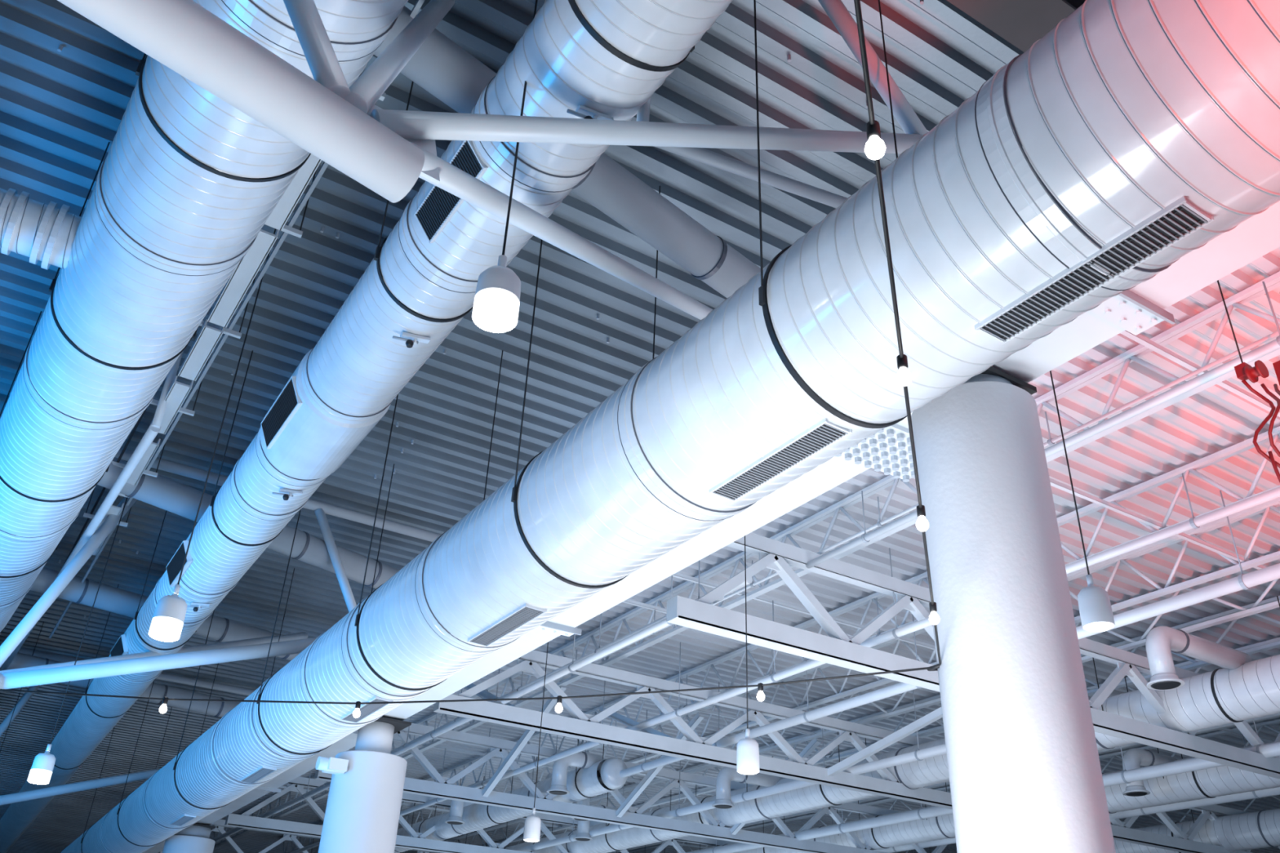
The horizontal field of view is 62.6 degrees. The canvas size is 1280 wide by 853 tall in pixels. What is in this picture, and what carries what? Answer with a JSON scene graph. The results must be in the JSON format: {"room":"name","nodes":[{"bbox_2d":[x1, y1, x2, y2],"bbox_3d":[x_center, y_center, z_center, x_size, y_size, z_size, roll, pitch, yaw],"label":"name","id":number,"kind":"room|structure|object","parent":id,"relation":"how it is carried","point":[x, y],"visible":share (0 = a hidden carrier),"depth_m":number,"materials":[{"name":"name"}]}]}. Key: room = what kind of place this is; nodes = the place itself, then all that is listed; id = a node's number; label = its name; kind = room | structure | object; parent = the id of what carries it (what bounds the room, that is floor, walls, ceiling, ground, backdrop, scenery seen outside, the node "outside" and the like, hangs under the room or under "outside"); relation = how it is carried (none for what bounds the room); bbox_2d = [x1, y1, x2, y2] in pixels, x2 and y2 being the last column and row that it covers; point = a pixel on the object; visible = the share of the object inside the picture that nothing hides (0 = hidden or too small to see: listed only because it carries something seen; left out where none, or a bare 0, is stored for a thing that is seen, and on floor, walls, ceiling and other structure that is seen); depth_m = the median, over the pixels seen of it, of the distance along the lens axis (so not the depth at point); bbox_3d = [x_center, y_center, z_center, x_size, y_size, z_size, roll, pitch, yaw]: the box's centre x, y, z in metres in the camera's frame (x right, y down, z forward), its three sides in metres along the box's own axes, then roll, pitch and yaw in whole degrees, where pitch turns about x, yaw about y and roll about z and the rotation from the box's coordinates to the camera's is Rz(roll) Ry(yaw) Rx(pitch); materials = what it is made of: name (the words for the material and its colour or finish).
{"room":"industrial hall","nodes":[
{"label":"industrial hall","id":0,"kind":"room"},
{"bbox_2d":[0,0,1023,852],"bbox_3d":[-18.624,4.013,20.914,21.700,0.145,70.179,19,-34,-27],"label":"ceiling","id":1,"kind":"structure","parent":0,"point":[68,82],"depth_m":10.57,"materials":[{"name":"grey metal"}]},
{"bbox_2d":[26,497,127,784],"bbox_3d":[-6.248,1.923,12.120,0.209,4.235,0.209,19,-34,-27],"label":"pendant lamp","id":2,"kind":"object","parent":1,"relation":"hanging from","point":[42,766],"visible":1,"depth_m":11.10,"materials":[{"name":"white"}]},
{"bbox_2d":[0,0,408,634],"bbox_3d":[-11.914,2.410,15.590,4.392,2.023,46.117,22,-35,-30],"label":"spiral duct","id":3,"kind":"object","parent":1,"relation":"hanging from","point":[187,182],"visible":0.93,"depth_m":7.26,"materials":[{"name":"white metal"}]},
{"bbox_2d":[148,228,275,641],"bbox_3d":[-3.306,-0.215,8.466,0.209,3.985,0.209,19,-34,-27],"label":"pendant lamp","id":4,"kind":"object","parent":1,"relation":"hanging from","point":[169,615],"visible":0.99,"depth_m":7.50,"materials":[{"name":"white metal"}]},
{"bbox_2d":[29,0,424,638],"bbox_3d":[-5.097,-0.336,11.356,0.521,1.010,18.012,20,-34,-28],"label":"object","id":5,"kind":"object","parent":1,"relation":"hanging from","point":[232,294],"visible":0.54,"depth_m":9.31,"materials":[{"name":"grey metal"}]},
{"bbox_2d":[0,0,732,852],"bbox_3d":[-8.855,3.986,17.821,0.808,2.279,45.109,19,-34,-27],"label":"spiral duct","id":6,"kind":"object","parent":1,"relation":"hanging from","point":[605,60],"visible":0.77,"depth_m":7.07,"materials":[{"name":"white metal"}]},
{"bbox_2d":[0,0,941,718],"bbox_3d":[-1.481,-1.226,5.747,5.074,4.827,9.418,27,-38,-35],"label":"string lights","id":7,"kind":"object","parent":1,"relation":"hanging from","point":[875,148],"visible":0.98,"depth_m":3.52,"materials":[{"name":"black"}]},
{"bbox_2d":[471,0,537,333],"bbox_3d":[-0.584,-2.003,5.595,0.204,3.568,0.204,19,-34,-27],"label":"pendant lamp","id":8,"kind":"object","parent":1,"relation":"hanging from","point":[496,303],"visible":0.99,"depth_m":4.70,"materials":[{"name":"white"}]},
{"bbox_2d":[60,0,1279,852],"bbox_3d":[-7.206,4.625,17.316,1.056,3.767,47.113,19,-34,-27],"label":"spiral duct","id":9,"kind":"object","parent":1,"relation":"hanging from","point":[1130,136],"visible":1,"depth_m":4.70,"materials":[{"name":"white metal"}]},
{"bbox_2d":[946,0,1085,52],"bbox_3d":[-2.234,-4.566,4.550,13.600,0.290,0.420,19,-34,-27],"label":"roof beam","id":10,"kind":"structure","parent":1,"relation":"attached to","point":[1021,23],"depth_m":7.04,"materials":[{"name":"black metal"}]},
{"bbox_3d":[-8.564,1.617,15.340,4.770,0.500,26.824,19,-34,-27],"label":"joist","id":11,"kind":"object","parent":1,"relation":"attached to","visible":0},
{"bbox_2d":[0,351,183,671],"bbox_3d":[-6.382,-0.001,11.593,5.519,1.250,36.001,19,-34,-27],"label":"conduit pipe","id":12,"kind":"object","parent":11,"relation":"attached to","point":[154,428],"visible":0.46,"depth_m":11.18,"materials":[{"name":"white metal"}]},
{"bbox_2d":[0,643,255,805],"bbox_3d":[-12.561,5.517,19.330,11.400,3.130,0.779,19,-34,-27],"label":"truss","id":13,"kind":"object","parent":11,"relation":"attached to","point":[145,775],"visible":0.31,"depth_m":20.12,"materials":[{"name":"white metal"}]},
{"bbox_2d":[0,447,441,688],"bbox_3d":[-8.269,2.264,13.402,11.400,3.130,4.562,19,-34,-27],"label":"truss","id":14,"kind":"object","parent":11,"relation":"attached to","point":[291,643],"visible":0.59,"depth_m":12.61,"materials":[{"name":"white metal"}]},
{"bbox_2d":[57,0,928,319],"bbox_3d":[-2.050,-2.770,4.586,2.854,2.905,11.350,-23,-39,37],"label":"truss","id":15,"kind":"object","parent":11,"relation":"attached to","point":[385,151],"visible":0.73,"depth_m":4.70,"materials":[{"name":"white metal"}]},
{"bbox_2d":[0,5,760,717],"bbox_3d":[-7.268,0.326,11.922,10.692,0.428,19.651,19,-34,-27],"label":"air duct","id":16,"kind":"object","parent":15,"relation":"attached to","point":[440,66],"visible":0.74,"depth_m":8.40,"materials":[{"name":"grey metal"}]},
{"bbox_2d":[158,246,1279,852],"bbox_3d":[4.994,12.293,33.469,34.300,0.095,70.179,19,-34,-27],"label":"ceiling","id":17,"kind":"structure","parent":0,"point":[1215,419],"depth_m":15.99,"materials":[{"name":"white metal"}]},
{"bbox_2d":[1217,280,1279,482],"bbox_3d":[4.633,-0.702,8.001,0.392,2.813,0.252,19,-34,-27],"label":"cable","id":18,"kind":"object","parent":17,"relation":"hanging from","point":[1244,371],"visible":0.98,"depth_m":7.75,"materials":[{"name":"red"}]},
{"bbox_3d":[-4.408,15.930,24.544,56.000,0.050,70.000,19,-34,-27],"label":"floor","id":19,"kind":"structure","parent":0,"visible":0},
{"bbox_2d":[162,823,215,852],"bbox_3d":[-8.206,9.276,18.016,0.940,4.620,0.940,19,-34,-27],"label":"round column","id":20,"kind":"structure","parent":19,"relation":"on","point":[194,838],"depth_m":18.74,"materials":[{"name":"grey paint"}]},
{"bbox_2d":[315,716,411,852],"bbox_3d":[-3.199,5.388,10.940,1.100,4.620,0.900,19,-34,-27],"label":"round column","id":21,"kind":"structure","parent":19,"relation":"on","point":[362,812],"depth_m":11.43,"materials":[{"name":"grey paint"}]},
{"bbox_2d":[911,366,1115,852],"bbox_3d":[1.661,1.816,4.421,0.730,4.620,0.730,19,-34,-27],"label":"round column","id":22,"kind":"structure","parent":19,"relation":"on","point":[1025,774],"depth_m":4.66,"materials":[{"name":"grey paint"}]},
{"bbox_2d":[143,200,1279,852],"bbox_3d":[-5.082,4.817,15.287,0.780,0.645,48.010,19,-34,-27],"label":"girder","id":23,"kind":"object","parent":22,"relation":"on","point":[1136,309],"visible":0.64,"depth_m":6.26,"materials":[{"name":"white metal"}]},
{"bbox_2d":[159,819,441,852],"bbox_3d":[-0.620,16.609,37.723,33.400,1.280,0.200,19,-34,-27],"label":"roof truss","id":24,"kind":"object","parent":23,"relation":"attached to","point":[220,824],"visible":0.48,"depth_m":32.06,"materials":[{"name":"white metal"}]},
{"bbox_2d":[224,777,735,852],"bbox_3d":[3.667,13.359,31.802,33.400,1.280,0.200,19,-34,-27],"label":"roof truss","id":25,"kind":"object","parent":23,"relation":"attached to","point":[417,841],"visible":0.44,"depth_m":26.69,"materials":[{"name":"white metal"}]},
{"bbox_2d":[311,738,627,852],"bbox_3d":[-6.820,11.361,29.765,2.360,1.495,23.760,19,-34,-27],"label":"spiral duct","id":26,"kind":"object","parent":25,"relation":"hanging from","point":[579,785],"visible":0.62,"depth_m":22.56,"materials":[{"name":"white metal"}]},
{"bbox_2d":[314,723,946,852],"bbox_3d":[7.311,10.597,26.769,33.400,1.280,0.200,19,-34,-27],"label":"roof truss","id":27,"kind":"object","parent":23,"relation":"attached to","point":[444,788],"visible":0.48,"depth_m":22.24,"materials":[{"name":"white metal"}]},
{"bbox_2d":[433,649,1279,852],"bbox_3d":[10.314,8.279,22.649,33.400,1.180,0.200,19,-34,-27],"label":"roof truss","id":28,"kind":"object","parent":23,"relation":"attached to","point":[584,726],"visible":0.57,"depth_m":17.67,"materials":[{"name":"white metal"}]},
{"bbox_2d":[616,741,1279,852],"bbox_3d":[4.268,10.315,27.163,1.912,1.465,40.374,19,-34,-27],"label":"spiral duct","id":29,"kind":"object","parent":28,"relation":"hanging from","point":[1211,783],"visible":0.41,"depth_m":19.83,"materials":[{"name":"white metal"}]},
{"bbox_2d":[666,533,1279,779],"bbox_3d":[13.455,6.127,18.606,33.000,1.280,0.200,19,-34,-27],"label":"roof truss","id":30,"kind":"object","parent":23,"relation":"attached to","point":[841,649],"visible":0.58,"depth_m":12.84,"materials":[{"name":"white metal"}]},
{"bbox_2d":[278,330,1279,848],"bbox_3d":[9.270,8.690,23.897,29.800,1.657,29.550,19,-34,-27],"label":"bracing angle","id":31,"kind":"object","parent":30,"relation":"attached to","point":[881,745],"visible":0.47,"depth_m":18.16,"materials":[{"name":"white paint"}]},
{"bbox_2d":[212,281,1279,852],"bbox_3d":[2.475,7.024,21.581,14.588,1.511,45.000,19,-34,-27],"label":"roof trusses","id":32,"kind":"object","parent":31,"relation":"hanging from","point":[1243,581],"visible":0.62,"depth_m":15.69,"materials":[{"name":"white metal"}]},
{"bbox_2d":[213,271,1279,848],"bbox_3d":[-2.757,5.456,21.343,0.142,0.720,51.018,19,-34,-27],"label":"roof truss","id":33,"kind":"object","parent":31,"relation":"on","point":[1237,300],"visible":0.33,"depth_m":13.45,"materials":[{"name":"white metal"}]},
{"bbox_2d":[279,426,1279,852],"bbox_3d":[-0.522,6.242,22.530,0.142,0.720,51.018,19,-34,-27],"label":"roof truss","id":34,"kind":"object","parent":31,"relation":"on","point":[1262,438],"visible":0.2,"depth_m":13.97,"materials":[{"name":"white metal"}]},
{"bbox_2d":[397,497,1279,828],"bbox_3d":[0.911,6.745,23.292,0.142,0.720,51.018,19,-34,-27],"label":"roof truss","id":35,"kind":"object","parent":31,"relation":"on","point":[1273,504],"visible":0.33,"depth_m":15.16,"materials":[{"name":"white metal"}]},
{"bbox_2d":[401,595,1279,852],"bbox_3d":[3.609,7.695,24.727,0.142,0.720,51.014,19,-34,-27],"label":"roof truss","id":36,"kind":"object","parent":31,"relation":"on","point":[1197,664],"visible":0.32,"depth_m":21.46,"materials":[{"name":"white metal"}]},
{"bbox_2d":[404,559,1279,852],"bbox_3d":[2.260,7.221,24.010,0.142,0.720,51.014,19,-34,-27],"label":"roof truss","id":37,"kind":"object","parent":31,"relation":"on","point":[1255,609],"visible":0.27,"depth_m":19.60,"materials":[{"name":"white metal"}]},
{"bbox_2d":[482,637,1279,846],"bbox_3d":[5.128,8.229,25.533,0.142,0.720,51.014,19,-34,-27],"label":"roof truss","id":38,"kind":"object","parent":31,"relation":"on","point":[1277,639],"visible":0.04,"depth_m":23.44,"materials":[{"name":"white metal"}]},
{"bbox_2d":[608,713,1279,852],"bbox_3d":[6.730,8.792,26.384,0.142,0.720,51.014,19,-34,-27],"label":"roof truss","id":39,"kind":"object","parent":31,"relation":"on","point":[1272,716],"visible":0.11,"depth_m":25.21,"materials":[{"name":"white metal"}]},
{"bbox_2d":[627,719,1279,852],"bbox_3d":[9.176,9.652,27.683,0.142,0.720,51.014,19,-34,-27],"label":"roof truss","id":40,"kind":"object","parent":31,"relation":"on","point":[1260,726],"visible":0.32,"depth_m":28.82,"materials":[{"name":"white metal"}]},
{"bbox_2d":[906,795,1279,852],"bbox_3d":[14.237,11.431,30.371,0.142,0.720,51.014,19,-34,-27],"label":"roof truss","id":41,"kind":"object","parent":31,"relation":"on","point":[1274,797],"visible":0.04,"depth_m":29.11,"materials":[{"name":"white metal"}]},
{"bbox_3d":[-4.908,4.700,20.201,0.143,0.720,51.018,19,-34,-27],"label":"joist","id":42,"kind":"object","parent":31,"relation":"on","visible":0},
{"bbox_2d":[523,642,548,842],"bbox_3d":[-1.295,3.674,14.070,0.209,3.535,0.209,19,-34,-27],"label":"pendant lamp","id":43,"kind":"object","parent":42,"relation":"hanging from","point":[531,833],"visible":1,"depth_m":13.21,"materials":[{"name":"white"}]},
{"bbox_2d":[736,535,759,774],"bbox_3d":[1.056,1.679,10.517,0.209,3.475,0.209,19,-34,-27],"label":"pendant lamp","id":44,"kind":"object","parent":42,"relation":"hanging from","point":[748,748],"visible":0.99,"depth_m":9.67,"materials":[{"name":"white"}]},
{"bbox_2d":[1049,370,1115,631],"bbox_3d":[3.131,0.007,7.830,0.204,3.124,0.204,19,-34,-27],"label":"pendant lamp","id":45,"kind":"object","parent":42,"relation":"hanging from","point":[1095,611],"visible":0.99,"depth_m":7.07,"materials":[{"name":"white metal"}]},
{"bbox_2d":[465,595,1279,852],"bbox_3d":[-0.006,9.109,25.405,2.612,1.465,39.374,19,-34,-27],"label":"spiral duct","id":46,"kind":"object","parent":30,"relation":"hanging from","point":[1246,689],"visible":0.56,"depth_m":15.97,"materials":[{"name":"white metal"}]},
{"bbox_2d":[911,808,1279,852],"bbox_3d":[9.476,12.135,29.934,0.784,1.442,40.374,19,-34,-27],"label":"spiral duct","id":47,"kind":"object","parent":30,"relation":"hanging from","point":[1260,829],"visible":0.53,"depth_m":23.83,"materials":[{"name":"white metal"}]}
]}

